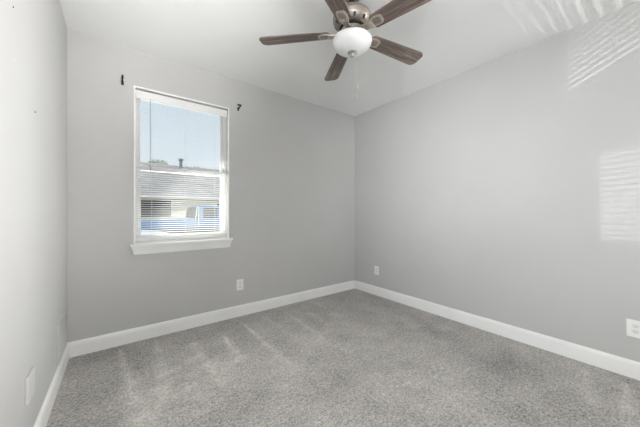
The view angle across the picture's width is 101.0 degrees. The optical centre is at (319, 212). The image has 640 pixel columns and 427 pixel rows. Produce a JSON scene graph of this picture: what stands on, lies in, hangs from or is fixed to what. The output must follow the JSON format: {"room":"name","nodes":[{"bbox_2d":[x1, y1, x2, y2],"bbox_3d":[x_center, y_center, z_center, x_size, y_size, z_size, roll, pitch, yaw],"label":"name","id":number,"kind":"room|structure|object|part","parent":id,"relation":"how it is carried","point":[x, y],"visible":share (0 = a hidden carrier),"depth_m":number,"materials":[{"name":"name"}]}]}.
{"room":"empty bedroom","nodes":[
{"label":"empty bedroom","id":0,"kind":"room"},
{"bbox_2d":[0,0,66,426],"bbox_3d":[-0.911,-0.158,0.497,0.160,2.740,4.150,0,0,-37],"label":"wall","id":1,"kind":"structure","parent":0,"point":[33,33],"depth_m":1.29,"materials":[{"name":"paint"}]},
{"bbox_2d":[25,366,34,405],"bbox_3d":[-1.384,0.826,1.261,0.013,0.126,0.120,0,0,-37],"label":"blank wall plate","id":2,"kind":"object","parent":1,"relation":"attached to","point":[30,378],"visible":1,"depth_m":1.24,"materials":[{"name":"grey plastic"}]},
{"bbox_2d":[34,343,68,426],"bbox_3d":[-0.841,1.149,0.550,0.016,0.126,4.150,0,0,-37],"label":"baseboard","id":3,"kind":"structure","parent":1,"relation":"attached to","point":[45,411],"depth_m":1.66,"materials":[{"name":"paint"}]},
{"bbox_2d":[56,312,64,365],"bbox_3d":[-1.886,0.912,1.921,0.014,0.290,0.276,0,0,-37],"label":"access panel","id":4,"kind":"object","parent":1,"relation":"attached to","point":[60,325],"visible":1,"depth_m":1.87,"materials":[{"name":"paint"}]},
{"bbox_2d":[67,29,354,342],"bbox_3d":[-0.824,-0.158,3.271,3.659,2.740,0.160,0,0,-37],"label":"wall","id":5,"kind":"structure","parent":0,"point":[292,160],"depth_m":2.82,"materials":[{"name":"paint"}]},
{"bbox_2d":[130,86,232,254],"bbox_3d":[-1.413,-0.392,2.775,0.952,1.586,0.165,0,0,-37],"label":"window","id":6,"kind":"structure","parent":5,"relation":"in","point":[162,246],"depth_m":2.73,"materials":[{"name":"paint"}]},
{"bbox_3d":[-1.458,-0.775,2.824,0.804,0.731,0.020,0,0,-37],"label":"sash","id":7,"kind":"part","parent":6,"relation":"part of","materials":[{"name":"clear glass"}]},
{"bbox_3d":[-1.442,-0.097,2.803,0.820,0.718,0.024,0,0,-37],"label":"sash","id":8,"kind":"part","parent":6,"relation":"part of","materials":[{"name":"white plastic"}]},
{"bbox_2d":[136,90,226,241],"bbox_3d":[-1.406,-0.438,2.761,0.854,1.439,0.051,0,0,-37],"label":"blind","id":9,"kind":"object","parent":6,"relation":"attached to","point":[139,94],"visible":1,"depth_m":2.71,"materials":[{"name":"white plastic"}]},
{"bbox_3d":[-1.413,0.276,2.770,0.852,0.013,0.022,0,0,-37],"label":"rail","id":10,"kind":"part","parent":9,"relation":"part of","materials":[{"name":"white plastic"}]},
{"bbox_2d":[68,280,354,357],"bbox_3d":[-0.771,1.149,3.201,3.339,0.126,0.016,0,0,-37],"label":"baseboard","id":11,"kind":"structure","parent":5,"relation":"attached to","point":[97,343],"depth_m":2.75,"materials":[{"name":"paint"}]},
{"bbox_2d":[236,279,242,290],"bbox_3d":[-0.934,0.848,3.082,0.082,0.124,0.009,0,0,-37],"label":"wall outlet","id":12,"kind":"object","parent":5,"relation":"attached to","point":[239,283],"visible":1,"depth_m":3.08,"materials":[{"name":"white plastic"}]},
{"bbox_2d":[46,288,639,426],"bbox_3d":[0.481,1.212,1.556,3.339,0.001,4.150,0,0,-37],"label":"floor","id":13,"kind":"structure","parent":0,"point":[354,357],"depth_m":1.95,"materials":[{"name":"carpet"}]},
{"bbox_2d":[59,0,639,115],"bbox_3d":[0.481,-1.628,1.556,3.659,0.200,4.470,0,0,-37],"label":"ceiling","id":14,"kind":"structure","parent":0,"point":[219,37],"depth_m":2.26,"materials":[{"name":"paint"}]},
{"bbox_2d":[259,0,430,98],"bbox_3d":[0.260,-1.153,1.834,1.259,0.751,1.262,0,0,-37],"label":"ceiling fan","id":15,"kind":"object","parent":14,"relation":"hanging from","point":[352,19],"visible":1,"depth_m":1.78,"materials":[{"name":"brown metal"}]},
{"bbox_3d":[-0.178,-1.241,1.888,0.510,0.006,0.138,0,12,7],"label":"blade","id":16,"kind":"part","parent":15,"relation":"part of","materials":[{"name":"brown wood"}]},
{"bbox_3d":[0.148,-1.241,2.235,0.138,0.006,0.510,-12,2,-11],"label":"blade","id":17,"kind":"part","parent":15,"relation":"part of","materials":[{"name":"brown wood"}]},
{"bbox_3d":[0.051,-1.241,1.471,0.138,0.006,0.510,13,6,25],"label":"blade","id":18,"kind":"part","parent":15,"relation":"part of","materials":[{"name":"brown wood"}]},
{"bbox_3d":[0.223,-1.153,1.837,0.270,0.085,0.270,0,0,-37],"label":"lamp shade","id":19,"kind":"part","parent":15,"relation":"part of","materials":[{"name":"white glass"}]},
{"bbox_3d":[0.579,-1.241,2.032,0.510,0.006,0.138,0,-12,-29],"label":"blade","id":20,"kind":"part","parent":15,"relation":"part of","materials":[{"name":"brown wood"}]},
{"bbox_3d":[0.518,-1.241,1.559,0.510,0.006,0.138,0,-12,43],"label":"blade","id":21,"kind":"part","parent":15,"relation":"part of","materials":[{"name":"brown wood"}]},
{"bbox_2d":[355,1,639,361],"bbox_3d":[1.873,-0.158,2.616,0.160,2.740,4.150,0,0,-37],"label":"wall","id":22,"kind":"structure","parent":0,"point":[505,189],"depth_m":2.48,"materials":[{"name":"paint"}]},
{"bbox_2d":[374,266,378,274],"bbox_3d":[0.826,0.850,3.853,0.009,0.124,0.082,0,0,-37],"label":"wall outlet","id":23,"kind":"object","parent":22,"relation":"attached to","point":[376,268],"visible":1,"depth_m":3.85,"materials":[{"name":"white plastic"}]},
{"bbox_2d":[355,280,639,380],"bbox_3d":[1.804,1.149,2.563,0.016,0.126,4.150,0,0,-37],"label":"baseboard","id":24,"kind":"structure","parent":22,"relation":"attached to","point":[610,362],"depth_m":2.44,"materials":[{"name":"paint"}]},
{"bbox_2d":[626,318,639,338],"bbox_3d":[2.296,0.850,1.921,0.009,0.126,0.090,0,0,-37],"label":"wall outlet","id":25,"kind":"object","parent":22,"relation":"attached to","point":[632,326],"visible":1,"depth_m":1.93,"materials":[{"name":"white plastic"}]},
{"label":"outside","id":26,"kind":"structure","parent":0,"visible":0},
{"bbox_3d":[-13.121,1.612,22.187,60.000,0.100,44.840,0,0,-37],"label":"ground","id":27,"kind":"structure","parent":26,"visible":0},
{"bbox_2d":[141,229,169,234],"bbox_3d":[-5.535,0.817,5.680,4.540,1.490,1.800,0,0,-37],"label":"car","id":28,"kind":"object","parent":27,"relation":"on","point":[142,232],"visible":0.02,"depth_m":6.19,"materials":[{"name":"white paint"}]},
{"bbox_2d":[147,159,167,164],"bbox_3d":[-14.949,-1.688,24.465,2.256,6.508,2.230,0,0,-9],"label":"tree","id":29,"kind":"object","parent":27,"relation":"on","point":[152,161],"visible":0.09,"depth_m":24.17,"materials":[{"name":"green plant"}]},
{"bbox_2d":[140,158,219,218],"bbox_3d":[-10.311,-1.073,18.495,19.200,5.270,9.220,0,0,-37],"label":"house","id":30,"kind":"structure","parent":27,"relation":"on","point":[189,197],"depth_m":15.51,"materials":[{"name":"beige"}]},
{"bbox_3d":[-9.702,-0.208,13.979,3.220,0.940,0.025,0,0,-37],"label":"pane","id":31,"kind":"part","parent":30,"relation":"part of","materials":[{"name":"clear glass"}]},
{"bbox_2d":[178,158,182,168],"bbox_3d":[-9.605,-3.198,18.228,0.300,1.020,0.300,0,0,-37],"label":"roof vent","id":32,"kind":"object","parent":30,"relation":"attached to","point":[180,160],"depth_m":18.14,"materials":[{"name":"grey metal"}]},
{"bbox_2d":[141,206,219,233],"bbox_3d":[-5.088,0.652,11.135,5.300,1.820,1.900,0,0,-37],"label":"van","id":33,"kind":"object","parent":27,"relation":"on","point":[195,215],"visible":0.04,"depth_m":10.25,"materials":[{"name":"blue paint"}]},
{"bbox_2d":[141,218,196,227],"bbox_3d":[-6.253,0.762,10.248,2.370,1.040,1.840,0,0,-37],"label":"hood","id":34,"kind":"object","parent":33,"relation":"attached to","point":[187,222],"depth_m":9.83,"materials":[{"name":"blue paint"}]},
{"bbox_3d":[-4.529,0.702,10.401,5.000,0.280,0.045,0,0,-37],"label":"moulding","id":35,"kind":"part","parent":33,"relation":"part of","materials":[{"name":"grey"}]},
{"bbox_3d":[-4.778,0.420,10.252,0.132,1.284,0.076,0,0,-24],"label":"cab frame","id":36,"kind":"part","parent":33,"relation":"part of","materials":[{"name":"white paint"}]}
]}

